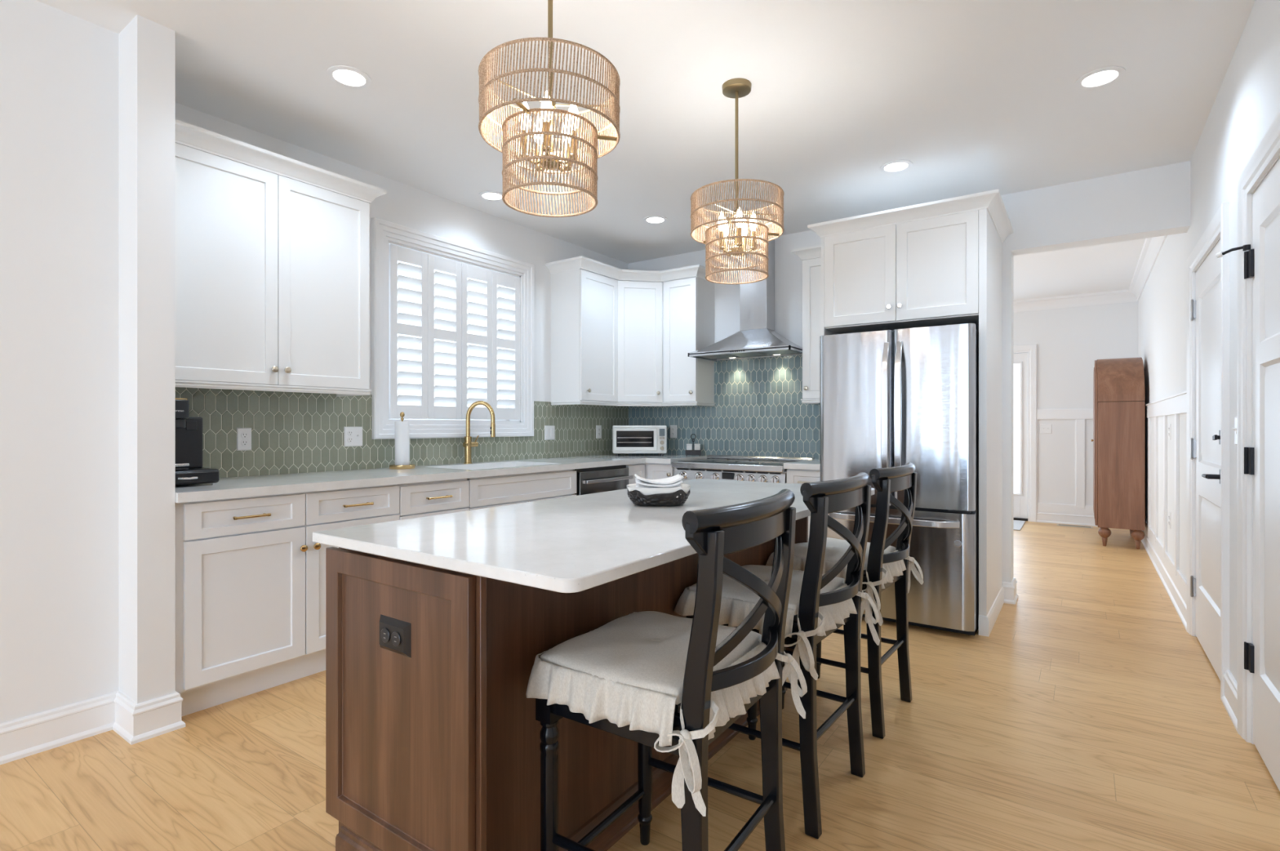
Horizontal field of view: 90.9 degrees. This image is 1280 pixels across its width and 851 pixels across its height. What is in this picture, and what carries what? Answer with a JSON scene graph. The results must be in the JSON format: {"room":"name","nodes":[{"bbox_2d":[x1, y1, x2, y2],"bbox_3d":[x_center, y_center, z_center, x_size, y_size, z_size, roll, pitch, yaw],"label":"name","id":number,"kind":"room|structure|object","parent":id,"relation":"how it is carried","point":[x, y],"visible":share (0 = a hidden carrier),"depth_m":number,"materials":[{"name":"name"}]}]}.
{"room":"kitchen","nodes":[
{"label":"kitchen","id":0,"kind":"room"},
{"bbox_2d":[0,0,119,723],"bbox_3d":[-4.075,-0.180,-0.285,0.150,2.711,6.846,0,0,35],"label":"wall","id":1,"kind":"structure","parent":0,"point":[60,69],"depth_m":2.33,"materials":[{"name":"white paint"}]},
{"bbox_2d":[0,690,185,764],"bbox_3d":[-3.878,1.108,-0.334,0.228,0.135,6.992,0,0,35],"label":"baseboard","id":2,"kind":"structure","parent":1,"relation":"attached to","point":[29,735],"depth_m":2.35,"materials":[{"name":"white paint"}]},
{"bbox_2d":[119,14,175,703],"bbox_3d":[-2.167,-0.180,2.632,0.789,2.711,0.120,0,0,35],"label":"wall","id":3,"kind":"structure","parent":0,"point":[147,47],"depth_m":2.40,"materials":[{"name":"white paint"}]},
{"bbox_2d":[175,102,628,477],"bbox_3d":[-1.232,-0.180,4.509,0.158,2.711,4.026,0,0,35],"label":"wall","id":4,"kind":"structure","parent":0,"point":[292,432],"depth_m":3.86,"materials":[{"name":"green tile"}]},
{"bbox_2d":[236,427,251,450],"bbox_3d":[-2.028,0.070,3.232,0.010,0.116,0.070,0,0,35],"label":"wall outlet","id":5,"kind":"object","parent":4,"relation":"attached to","point":[243,435],"visible":1,"depth_m":3.23,"materials":[{"name":"white plastic"}]},
{"bbox_2d":[240,431,248,438],"bbox_3d":[-2.026,0.051,3.231,0.003,0.034,0.034,0,0,35],"label":"socket","id":6,"kind":"object","parent":5,"relation":"attached to","point":[243,434],"depth_m":3.23,"materials":[{"name":"white plastic"}]},
{"bbox_2d":[240,439,248,445],"bbox_3d":[-2.026,0.090,3.231,0.003,0.034,0.034,0,0,35],"label":"socket","id":7,"kind":"object","parent":5,"relation":"attached to","point":[243,442],"depth_m":3.23,"materials":[{"name":"white plastic"}]},
{"bbox_2d":[175,119,386,396],"bbox_3d":[-1.853,-0.732,3.169,0.384,1.131,1.035,0,0,35],"label":"upper cabinet","id":8,"kind":"object","parent":4,"relation":"attached to","point":[273,270],"visible":0.86,"depth_m":3.02,"materials":[{"name":"white paint"}]},
{"bbox_2d":[343,426,362,446],"bbox_3d":[-1.684,0.065,3.714,0.018,0.116,0.116,0,0,35],"label":"wall outlet","id":9,"kind":"object","parent":4,"relation":"attached to","point":[353,436],"visible":1,"depth_m":3.71,"materials":[{"name":"white plastic"}]},
{"bbox_2d":[347,430,353,435],"bbox_3d":[-1.699,0.046,3.696,0.003,0.034,0.034,0,0,35],"label":"socket","id":10,"kind":"object","parent":9,"relation":"attached to","point":[350,433],"depth_m":3.70,"materials":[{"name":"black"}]},
{"bbox_2d":[347,436,353,442],"bbox_3d":[-1.699,0.085,3.696,0.003,0.034,0.034,0,0,35],"label":"socket","id":11,"kind":"object","parent":9,"relation":"attached to","point":[350,439],"depth_m":3.70,"materials":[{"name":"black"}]},
{"bbox_2d":[371,217,533,439],"bbox_3d":[-1.286,-0.586,4.404,0.190,1.338,1.351,0,0,35],"label":"window","id":12,"kind":"structure","parent":4,"relation":"in","point":[384,233],"depth_m":4.21,"materials":[{"name":"white paint"}]},
{"bbox_2d":[388,244,427,418],"bbox_3d":[-1.485,-0.586,4.037,0.053,1.086,0.276,0,0,35],"label":"shutter panel","id":13,"kind":"object","parent":12,"relation":"attached to","point":[396,253],"visible":1,"depth_m":4.02,"materials":[{"name":"white paint"}]},
{"bbox_2d":[427,253,461,418],"bbox_3d":[-1.325,-0.586,4.264,0.053,1.086,0.271,0,0,35],"label":"shutter panel","id":14,"kind":"object","parent":12,"relation":"attached to","point":[436,263],"visible":1,"depth_m":4.26,"materials":[{"name":"white paint"}]},
{"bbox_2d":[461,262,492,419],"bbox_3d":[-1.167,-0.586,4.489,0.053,1.086,0.271,0,0,35],"label":"shutter panel","id":15,"kind":"object","parent":12,"relation":"attached to","point":[468,271],"visible":0.97,"depth_m":4.48,"materials":[{"name":"white paint"}]},
{"bbox_2d":[492,271,520,419],"bbox_3d":[-1.008,-0.586,4.715,0.053,1.086,0.276,0,0,35],"label":"shutter panel","id":16,"kind":"object","parent":12,"relation":"attached to","point":[499,279],"visible":0.96,"depth_m":4.71,"materials":[{"name":"white paint"}]},
{"bbox_2d":[544,425,555,439],"bbox_3d":[-0.726,0.058,5.084,0.009,0.116,0.116,0,0,35],"label":"wall switch","id":17,"kind":"object","parent":4,"relation":"attached to","point":[549,430],"visible":1,"depth_m":5.08,"materials":[{"name":"white plastic"}]},
{"bbox_2d":[551,268,617,402],"bbox_3d":[-0.441,-0.711,5.206,0.350,1.032,0.480,0,0,35],"label":"upper cabinet","id":18,"kind":"object","parent":4,"relation":"attached to","point":[584,304],"visible":0.99,"depth_m":5.06,"materials":[{"name":"white paint"}]},
{"bbox_2d":[595,425,601,438],"bbox_3d":[-0.364,0.056,5.598,0.010,0.116,0.074,0,0,35],"label":"wall outlet","id":19,"kind":"object","parent":4,"relation":"attached to","point":[598,428],"visible":1,"depth_m":5.59,"materials":[{"name":"white plastic"}]},
{"bbox_2d":[0,520,1279,850],"bbox_3d":[-0.306,1.235,2.172,5.400,0.120,15.600,0,0,35],"label":"floor","id":20,"kind":"structure","parent":0,"point":[1088,716],"depth_m":2.19,"materials":[{"name":"brown wood"}]},
{"bbox_2d":[175,484,399,716],"bbox_3d":[-1.772,0.738,3.037,0.641,0.874,0.994,0,0,35],"label":"base cabinet","id":21,"kind":"object","parent":20,"relation":"on","point":[251,571],"visible":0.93,"depth_m":2.71,"materials":[{"name":"white paint"}]},
{"bbox_2d":[397,478,469,519],"bbox_3d":[-1.355,0.738,3.630,0.641,0.874,0.450,0,0,35],"label":"base cabinet","id":22,"kind":"object","parent":20,"relation":"on","point":[423,499],"visible":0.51,"depth_m":3.45,"materials":[{"name":"white paint"}]},
{"bbox_2d":[466,468,576,510],"bbox_3d":[-0.953,0.738,4.201,0.640,0.874,0.944,0,0,35],"label":"drawer front","id":23,"kind":"object","parent":20,"relation":"on","point":[489,491],"visible":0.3,"depth_m":3.98,"materials":[{"name":"white paint"}]},
{"bbox_2d":[325,515,808,850],"bbox_3d":[-0.019,0.731,2.177,0.589,0.890,1.879,0,0,35],"label":"kitchen island","id":24,"kind":"object","parent":20,"relation":"on","point":[437,748],"visible":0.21,"depth_m":1.47,"materials":[{"name":"brown wood"}]},
{"bbox_2d":[379,613,411,657],"bbox_3d":[-0.553,0.471,1.408,0.115,0.076,0.015,0,0,35],"label":"wall outlet","id":25,"kind":"object","parent":24,"relation":"attached to","point":[395,634],"visible":1,"depth_m":1.40,"materials":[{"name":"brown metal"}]},
{"bbox_2d":[380,627,390,642],"bbox_3d":[-0.572,0.471,1.415,0.033,0.033,0.003,0,0,35],"label":"socket","id":26,"kind":"object","parent":25,"relation":"attached to","point":[384,632],"depth_m":1.41,"materials":[{"name":"black plastic"}]},
{"bbox_2d":[391,631,400,646],"bbox_3d":[-0.539,0.471,1.392,0.033,0.033,0.003,0,0,35],"label":"socket","id":27,"kind":"object","parent":25,"relation":"attached to","point":[395,635],"depth_m":1.39,"materials":[{"name":"black plastic"}]},
{"bbox_2d":[312,478,874,592],"bbox_3d":[0.091,0.274,2.087,0.841,0.024,1.917,0,0,35],"label":"island countertop","id":28,"kind":"structure","parent":24,"relation":"on","point":[579,543],"depth_m":1.48,"materials":[{"name":"white stone"}]},
{"bbox_2d":[626,488,690,505],"bbox_3d":[0.061,0.232,2.087,0.208,0.058,0.156,0,0,0],"label":"bread basket","id":29,"kind":"object","parent":28,"relation":"on","point":[662,499],"visible":0.85,"depth_m":2.02,"materials":[{"name":"wicker"}]},
{"bbox_2d":[626,483,690,497],"bbox_3d":[0.061,0.226,2.087,0.212,0.054,0.160,0,0,0],"label":"napkin","id":30,"kind":"object","parent":29,"relation":"in","point":[686,487],"visible":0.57,"depth_m":2.01,"materials":[{"name":"white fabric"}]},
{"bbox_2d":[634,474,684,488],"bbox_3d":[0.061,0.192,2.087,0.162,0.058,0.123,0,0,0],"label":"napkin stack","id":31,"kind":"object","parent":30,"relation":"on","point":[673,482],"visible":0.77,"depth_m":2.04,"materials":[{"name":"white fabric"}]},
{"bbox_2d":[574,464,633,495],"bbox_3d":[-0.461,0.742,4.807,0.615,0.866,0.590,0,0,35],"label":"dishwasher","id":32,"kind":"object","parent":20,"relation":"on","point":[604,478],"visible":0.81,"depth_m":4.62,"materials":[{"name":"grey metal"}]},
{"bbox_2d":[625,462,674,484],"bbox_3d":[0.009,0.738,5.364,0.877,0.874,0.844,0,0,35],"label":"base cabinet","id":33,"kind":"object","parent":20,"relation":"on","point":[646,470],"visible":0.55,"depth_m":5.03,"materials":[{"name":"white paint"}]},
{"bbox_2d":[175,453,706,502],"bbox_3d":[-0.854,0.281,4.138,0.886,0.040,3.851,0,0,35],"label":"countertop","id":34,"kind":"structure","parent":33,"relation":"on","point":[229,487],"depth_m":3.33,"materials":[{"name":"white stone"}]},
{"bbox_2d":[175,397,202,470],"bbox_3d":[-2.056,0.038,2.773,0.306,0.307,0.202,0,0,35],"label":"coffee maker","id":35,"kind":"object","parent":34,"relation":"on","point":[188,430],"visible":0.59,"depth_m":2.77,"materials":[{"name":"black plastic"}]},
{"bbox_2d":[175,466,188,470],"bbox_3d":[-1.999,0.186,2.684,0.098,0.010,0.100,0,0,35],"label":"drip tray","id":36,"kind":"object","parent":35,"relation":"on","point":[176,468],"depth_m":2.68,"materials":[{"name":"black plastic"}]},
{"bbox_2d":[175,467,219,484],"bbox_3d":[-2.052,0.226,2.787,0.378,0.070,0.228,0,0,35],"label":"storage drawer","id":37,"kind":"object","parent":34,"relation":"on","point":[198,475],"visible":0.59,"depth_m":2.71,"materials":[{"name":"black plastic"}]},
{"bbox_2d":[389,411,415,469],"bbox_3d":[-1.447,0.089,3.836,0.150,0.344,0.150,0,0,35],"label":"paper towel holder","id":38,"kind":"object","parent":34,"relation":"on","point":[394,466],"visible":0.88,"depth_m":3.79,"materials":[{"name":"gold metal"}]},
{"bbox_2d":[395,421,409,464],"bbox_3d":[-1.447,0.106,3.836,0.084,0.262,0.084,0,0,35],"label":"paper towel roll","id":39,"kind":"object","parent":38,"relation":"on","point":[402,428],"visible":1,"depth_m":3.80,"materials":[{"name":"white paper"}]},
{"bbox_2d":[462,400,495,463],"bbox_3d":[-1.107,0.046,4.353,0.219,0.431,0.102,0,0,-8],"label":"faucet","id":40,"kind":"object","parent":34,"relation":"on","point":[467,443],"visible":1,"depth_m":4.32,"materials":[{"name":"gold metal"}]},
{"bbox_2d":[612,425,666,455],"bbox_3d":[-0.008,0.130,5.512,0.464,0.262,0.359,0,0,-3],"label":"toaster oven","id":41,"kind":"object","parent":34,"relation":"on","point":[625,438],"visible":0.98,"depth_m":5.36,"materials":[{"name":"white metal"}]},
{"bbox_2d":[684,433,701,455],"bbox_3d":[0.459,0.166,5.423,0.136,0.190,0.072,0,0,5],"label":"caddy","id":42,"kind":"object","parent":34,"relation":"on","point":[693,451],"visible":0.98,"depth_m":5.39,"materials":[{"name":"metal"}]},
{"bbox_2d":[686,443,692,449],"bbox_3d":[0.425,0.202,5.427,0.050,0.090,0.050,0,0,5],"label":"shaker","id":43,"kind":"object","parent":42,"relation":"in","point":[689,446],"visible":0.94,"depth_m":5.40,"materials":[{"name":"white ceramic"}]},
{"bbox_2d":[686,445,692,449],"bbox_3d":[0.425,0.210,5.427,0.048,0.073,0.048,0,0,5],"label":"jar","id":44,"kind":"object","parent":43,"relation":"on","point":[688,447],"depth_m":5.40,"materials":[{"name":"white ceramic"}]},
{"bbox_2d":[684,449,701,455],"bbox_3d":[0.459,0.235,5.423,0.136,0.052,0.072,0,0,5],"label":"tray","id":45,"kind":"object","parent":42,"relation":"on","point":[686,451],"depth_m":5.39,"materials":[{"name":"metal"}]},
{"bbox_2d":[694,443,700,449],"bbox_3d":[0.492,0.202,5.420,0.050,0.090,0.050,0,0,5],"label":"shaker","id":46,"kind":"object","parent":42,"relation":"in","point":[697,446],"visible":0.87,"depth_m":5.40,"materials":[{"name":"white ceramic"}]},
{"bbox_2d":[694,445,700,449],"bbox_3d":[0.492,0.210,5.420,0.048,0.073,0.048,0,0,5],"label":"jar","id":47,"kind":"object","parent":46,"relation":"on","point":[696,447],"depth_m":5.40,"materials":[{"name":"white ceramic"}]},
{"bbox_2d":[535,488,795,850],"bbox_3d":[0.087,0.668,1.487,0.487,1.015,0.506,0,0,34],"label":"bar stool","id":48,"kind":"object","parent":20,"relation":"on","point":[713,533],"visible":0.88,"depth_m":1.35,"materials":[{"name":"black paint"}]},
{"bbox_2d":[525,610,807,816],"bbox_3d":[0.056,0.627,1.505,0.543,0.240,0.547,0,0,34],"label":"seat cushion","id":49,"kind":"object","parent":48,"relation":"on","point":[628,669],"visible":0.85,"depth_m":1.37,"materials":[{"name":"fabric"}]},
{"bbox_2d":[671,454,814,483],"bbox_3d":[0.790,0.713,4.898,0.920,0.925,0.679,0,0,35],"label":"range","id":50,"kind":"object","parent":20,"relation":"on","point":[726,467],"visible":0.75,"depth_m":4.73,"materials":[{"name":"silver metal"}]},
{"bbox_2d":[678,457,786,465],"bbox_3d":[0.808,0.285,4.924,0.896,0.012,0.485,0,0,35],"label":"cooktop","id":51,"kind":"object","parent":50,"relation":"in","point":[775,461],"depth_m":4.97,"materials":[{"name":"silver ceramic"}]},
{"bbox_2d":[686,471,871,838],"bbox_3d":[0.477,0.668,2.074,0.487,1.015,0.506,0,0,37],"label":"bar stool","id":52,"kind":"object","parent":20,"relation":"on","point":[821,498],"visible":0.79,"depth_m":1.85,"materials":[{"name":"black paint"}]},
{"bbox_2d":[674,564,879,679],"bbox_3d":[0.451,0.622,2.096,0.555,0.230,0.536,0,0,37],"label":"seat cushion","id":53,"kind":"object","parent":52,"relation":"on","point":[737,601],"visible":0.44,"depth_m":1.96,"materials":[{"name":"fabric"}]},
{"bbox_2d":[786,468,819,538],"bbox_3d":[1.325,0.738,4.570,0.318,0.874,0.655,0,0,35],"label":"base cabinet","id":54,"kind":"object","parent":20,"relation":"on","point":[793,476],"visible":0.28,"depth_m":4.35,"materials":[{"name":"white paint"}]},
{"bbox_2d":[783,458,819,470],"bbox_3d":[1.318,0.281,4.563,0.322,0.040,0.656,0,0,35],"label":"countertop","id":55,"kind":"structure","parent":54,"relation":"on","point":[814,464],"depth_m":4.34,"materials":[{"name":"white stone"}]},
{"bbox_2d":[782,462,916,738],"bbox_3d":[0.882,0.668,2.646,0.487,1.015,0.506,0,0,37],"label":"bar stool","id":56,"kind":"object","parent":20,"relation":"on","point":[885,481],"visible":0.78,"depth_m":2.43,"materials":[{"name":"black paint"}]},
{"bbox_2d":[765,537,924,625],"bbox_3d":[0.862,0.628,2.662,0.540,0.242,0.519,0,0,37],"label":"seat cushion","id":57,"kind":"object","parent":56,"relation":"on","point":[835,548],"visible":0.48,"depth_m":2.55,"materials":[{"name":"fabric"}]},
{"bbox_2d":[819,323,978,635],"bbox_3d":[1.692,0.309,3.999,0.859,1.733,0.912,0,0,35],"label":"refrigerator","id":58,"kind":"object","parent":20,"relation":"on","point":[895,397],"visible":0.79,"depth_m":3.58,"materials":[{"name":"grey metal"}]},
{"bbox_2d":[807,189,1013,636],"bbox_3d":[1.770,-0.056,4.103,1.072,2.463,0.884,0,0,35],"label":"tall cabinet","id":59,"kind":"object","parent":20,"relation":"on","point":[940,262],"visible":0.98,"depth_m":3.76,"materials":[{"name":"white paint"}]},
{"bbox_2d":[1013,520,1025,530],"bbox_3d":[4.137,1.169,7.598,0.825,0.012,0.790,0,0,35],"label":"door mat","id":60,"kind":"object","parent":20,"relation":"on","point":[1018,524],"visible":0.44,"depth_m":7.39,"materials":[{"name":"white fabric"}]},
{"bbox_2d":[1057,524,1093,528],"bbox_3d":[5.070,1.173,7.352,0.345,0.005,0.110,0,0,35],"label":"floor vent","id":61,"kind":"object","parent":20,"relation":"in","point":[1057,524],"visible":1,"depth_m":7.32,"materials":[{"name":"silver metal"}]},
{"bbox_2d":[1091,357,1145,548],"bbox_3d":[4.862,0.247,6.440,0.410,1.857,0.963,0,0,35],"label":"hutch","id":62,"kind":"object","parent":20,"relation":"on","point":[1118,440],"visible":1,"depth_m":6.05,"materials":[{"name":"brown wood"}]},
{"bbox_2d":[36,0,1255,300],"bbox_3d":[-0.306,-1.611,2.172,5.400,0.150,15.600,0,0,35],"label":"ceiling","id":63,"kind":"structure","parent":0,"point":[979,95],"depth_m":2.87,"materials":[{"name":"white paint"}]},
{"bbox_2d":[326,65,371,88],"bbox_3d":[-1.280,-1.532,2.776,0.180,0.007,0.180,0,0,35],"label":"recessed light","id":64,"kind":"object","parent":63,"relation":"in","point":[349,77],"visible":1,"depth_m":2.77,"materials":[{"name":"white paint"}]},
{"bbox_2d":[333,69,364,85],"bbox_3d":[-1.280,-1.531,2.776,0.132,0.001,0.132,0,0,35],"label":"diffuser","id":65,"kind":"object","parent":64,"relation":"attached to","point":[342,77],"depth_m":2.77,"materials":[{"name":"white plastic"}]},
{"bbox_2d":[478,190,502,200],"bbox_3d":[-0.987,-1.532,4.211,0.180,0.007,0.180,0,0,35],"label":"recessed light","id":66,"kind":"object","parent":63,"relation":"in","point":[489,195],"visible":0.85,"depth_m":4.20,"materials":[{"name":"white paint"}]},
{"bbox_2d":[482,192,502,199],"bbox_3d":[-0.987,-1.531,4.211,0.132,0.001,0.132,0,0,35],"label":"diffuser","id":67,"kind":"object","parent":66,"relation":"attached to","point":[485,195],"depth_m":4.22,"materials":[{"name":"white plastic"}]},
{"bbox_2d":[478,0,620,217],"bbox_3d":[-0.269,-1.102,1.888,0.418,0.867,0.418,0,0,32],"label":"pendant light","id":68,"kind":"object","parent":63,"relation":"hanging from","point":[544,157],"visible":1,"depth_m":1.78,"materials":[{"name":"beige wicker"}]},
{"bbox_2d":[643,215,667,223],"bbox_3d":[0.114,-1.532,4.699,0.180,0.007,0.180,0,0,35],"label":"recessed light","id":69,"kind":"object","parent":63,"relation":"in","point":[651,219],"visible":1,"depth_m":4.69,"materials":[{"name":"white paint"}]},
{"bbox_2d":[646,217,663,222],"bbox_3d":[0.114,-1.531,4.699,0.132,0.001,0.132,0,0,35],"label":"diffuser","id":70,"kind":"object","parent":69,"relation":"attached to","point":[649,220],"depth_m":4.70,"materials":[{"name":"white plastic"}]},
{"bbox_2d":[690,78,784,284],"bbox_3d":[0.438,-1.102,2.853,0.418,0.867,0.418,0,0,32],"label":"pendant light","id":71,"kind":"object","parent":63,"relation":"hanging from","point":[735,88],"visible":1,"depth_m":2.77,"materials":[{"name":"beige wicker"}]},
{"bbox_2d":[880,160,912,173],"bbox_3d":[1.516,-1.532,3.732,0.180,0.007,0.180,0,0,35],"label":"recessed light","id":72,"kind":"object","parent":63,"relation":"in","point":[896,166],"visible":1,"depth_m":3.72,"materials":[{"name":"white paint"}]},
{"bbox_2d":[884,162,907,171],"bbox_3d":[1.516,-1.531,3.732,0.132,0.001,0.132,0,0,35],"label":"diffuser","id":73,"kind":"object","parent":72,"relation":"attached to","point":[888,166],"depth_m":3.74,"materials":[{"name":"white plastic"}]},
{"bbox_2d":[1075,66,1125,88],"bbox_3d":[2.030,-1.532,2.782,0.180,0.007,0.180,0,0,35],"label":"recessed light","id":74,"kind":"object","parent":63,"relation":"in","point":[1099,77],"visible":1,"depth_m":2.78,"materials":[{"name":"white paint"}]},
{"bbox_2d":[1082,70,1118,85],"bbox_3d":[2.030,-1.531,2.782,0.132,0.001,0.132,0,0,35],"label":"diffuser","id":75,"kind":"object","parent":74,"relation":"attached to","point":[1098,77],"depth_m":2.78,"materials":[{"name":"white plastic"}]},
{"bbox_2d":[628,160,1190,582],"bbox_3d":[1.525,-0.180,4.925,4.190,2.711,0.172,0,0,35],"label":"wall","id":76,"kind":"structure","parent":0,"point":[758,410],"depth_m":4.98,"materials":[{"name":"white paint"}]},
{"bbox_2d":[616,280,662,402],"bbox_3d":[-0.035,-0.711,5.557,0.583,1.032,0.577,0,0,35],"label":"upper cabinet","id":77,"kind":"object","parent":76,"relation":"attached to","point":[640,304],"visible":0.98,"depth_m":5.35,"materials":[{"name":"white paint"}]},
{"bbox_2d":[545,255,721,283],"bbox_3d":[-0.010,-1.264,5.162,1.500,0.075,0.391,0,0,-16],"label":"crown molding","id":78,"kind":"structure","parent":77,"relation":"attached to","point":[579,262],"depth_m":5.19,"materials":[{"name":"white paint"}]},
{"bbox_2d":[551,400,715,406],"bbox_3d":[-0.019,-0.180,5.209,1.425,0.030,0.329,0,0,-16],"label":"rail","id":79,"kind":"object","parent":77,"relation":"attached to","point":[579,402],"visible":1,"depth_m":5.24,"materials":[{"name":"white paint"}]},
{"bbox_2d":[670,425,676,437],"bbox_3d":[0.300,0.055,5.676,0.072,0.116,0.010,0,0,35],"label":"wall outlet","id":80,"kind":"object","parent":76,"relation":"attached to","point":[673,428],"visible":1,"depth_m":5.67,"materials":[{"name":"white plastic"}]},
{"bbox_2d":[662,276,715,402],"bbox_3d":[0.406,-0.711,5.402,0.339,1.032,0.350,0,0,35],"label":"upper cabinet","id":81,"kind":"object","parent":76,"relation":"attached to","point":[688,304],"visible":0.98,"depth_m":5.29,"materials":[{"name":"white paint"}]},
{"bbox_2d":[688,232,802,361],"bbox_3d":[0.870,-1.043,4.999,0.859,0.982,0.472,0,0,35],"label":"range hood","id":82,"kind":"object","parent":76,"relation":"attached to","point":[757,335],"visible":0.91,"depth_m":5.02,"materials":[{"name":"silver metal"}]},
{"bbox_2d":[791,244,821,404],"bbox_3d":[1.378,-0.731,4.698,0.379,1.133,0.384,0,0,35],"label":"upper cabinet","id":83,"kind":"object","parent":76,"relation":"attached to","point":[811,256],"visible":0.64,"depth_m":4.63,"materials":[{"name":"white paint"}]},
{"bbox_2d":[1013,235,1167,311],"bbox_3d":[3.070,-1.471,6.443,3.409,0.130,4.088,0,0,35],"label":"trim","id":84,"kind":"structure","parent":76,"relation":"attached to","point":[1152,246],"depth_m":7.22,"materials":[{"name":"white paint"}]},
{"bbox_2d":[1013,301,1137,505],"bbox_3d":[4.289,-0.180,8.176,3.709,2.711,0.150,0,0,35],"label":"wall","id":85,"kind":"structure","parent":0,"point":[1068,340],"depth_m":7.51,"materials":[{"name":"white paint"}]},
{"bbox_2d":[1013,343,1036,521],"bbox_3d":[4.410,0.093,8.056,1.125,2.165,0.146,0,0,35],"label":"door","id":86,"kind":"structure","parent":85,"relation":"in","point":[1025,501],"depth_m":7.76,"materials":[{"name":"white paint"}]},
{"bbox_2d":[1040,423,1051,433],"bbox_3d":[4.916,0.040,7.633,0.116,0.116,0.018,0,0,35],"label":"wall switch","id":87,"kind":"object","parent":85,"relation":"attached to","point":[1044,428],"visible":1,"depth_m":7.64,"materials":[{"name":"white plastic"}]},
{"bbox_2d":[1036,408,1093,515],"bbox_3d":[5.228,0.425,7.413,0.954,1.240,0.018,0,0,35],"label":"trim","id":88,"kind":"structure","parent":85,"relation":"attached to","point":[1080,415],"depth_m":7.45,"materials":[{"name":"white paint"}]},
{"bbox_2d":[1137,0,1279,682],"bbox_3d":[1.407,-0.180,0.985,0.150,2.711,15.230,0,0,35],"label":"wall","id":89,"kind":"structure","parent":0,"point":[1246,103],"depth_m":2.94,"materials":[{"name":"white paint"}]},
{"bbox_2d":[1002,511,1186,631],"bbox_3d":[2.999,1.108,6.342,3.409,0.135,4.335,0,0,35],"label":"baseboard","id":90,"kind":"structure","parent":89,"relation":"attached to","point":[1042,517],"depth_m":4.93,"materials":[{"name":"white paint"}]},
{"bbox_2d":[1144,390,1186,603],"bbox_3d":[4.378,0.423,5.363,0.026,1.245,4.321,0,0,35],"label":"trim","id":91,"kind":"structure","parent":89,"relation":"attached to","point":[1175,404],"depth_m":4.67,"materials":[{"name":"white paint"}]},
{"bbox_2d":[1168,423,1171,439],"bbox_3d":[3.778,0.045,4.495,0.010,0.116,0.070,0,0,35],"label":"wall outlet","id":92,"kind":"object","parent":89,"relation":"attached to","point":[1170,424],"visible":1,"depth_m":4.47,"materials":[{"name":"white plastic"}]},
{"bbox_2d":[1168,511,1171,528],"bbox_3d":[3.778,0.675,4.495,0.010,0.116,0.070,0,0,35],"label":"wall outlet","id":93,"kind":"object","parent":89,"relation":"attached to","point":[1170,513],"visible":1,"depth_m":4.47,"materials":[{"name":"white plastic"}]},
{"bbox_2d":[1186,202,1229,698],"bbox_3d":[2.863,0.113,3.109,0.211,2.125,1.110,0,0,35],"label":"door","id":94,"kind":"structure","parent":89,"relation":"in","point":[1207,274],"depth_m":3.12,"materials":[{"name":"white paint"}]},
{"bbox_2d":[1221,669,1237,731],"bbox_3d":[2.401,1.108,2.551,0.026,0.135,0.335,0,0,35],"label":"baseboard","id":95,"kind":"structure","parent":89,"relation":"attached to","point":[1229,700],"depth_m":2.57,"materials":[{"name":"white paint"}]},
{"bbox_2d":[1231,416,1237,444],"bbox_3d":[2.382,0.021,2.518,0.018,0.116,0.120,0,0,35],"label":"wall switch","id":96,"kind":"object","parent":89,"relation":"attached to","point":[1235,428],"visible":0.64,"depth_m":2.53,"materials":[{"name":"white plastic"}]},
{"bbox_2d":[1215,111,1279,791],"bbox_3d":[2.024,0.113,1.944,0.243,2.125,1.090,0,0,35],"label":"door","id":97,"kind":"structure","parent":89,"relation":"in","point":[1258,248],"depth_m":2.25,"materials":[{"name":"white paint"}]},
{"label":"outside","id":98,"kind":"structure","parent":0,"visible":0},
{"bbox_2d":[1013,477,1020,493],"bbox_3d":[2.301,1.625,3.272,24.000,0.100,36.000,0,0,35],"label":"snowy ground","id":99,"kind":"structure","parent":98,"point":[1016,480],"depth_m":16.55,"materials":[{"name":"white"}]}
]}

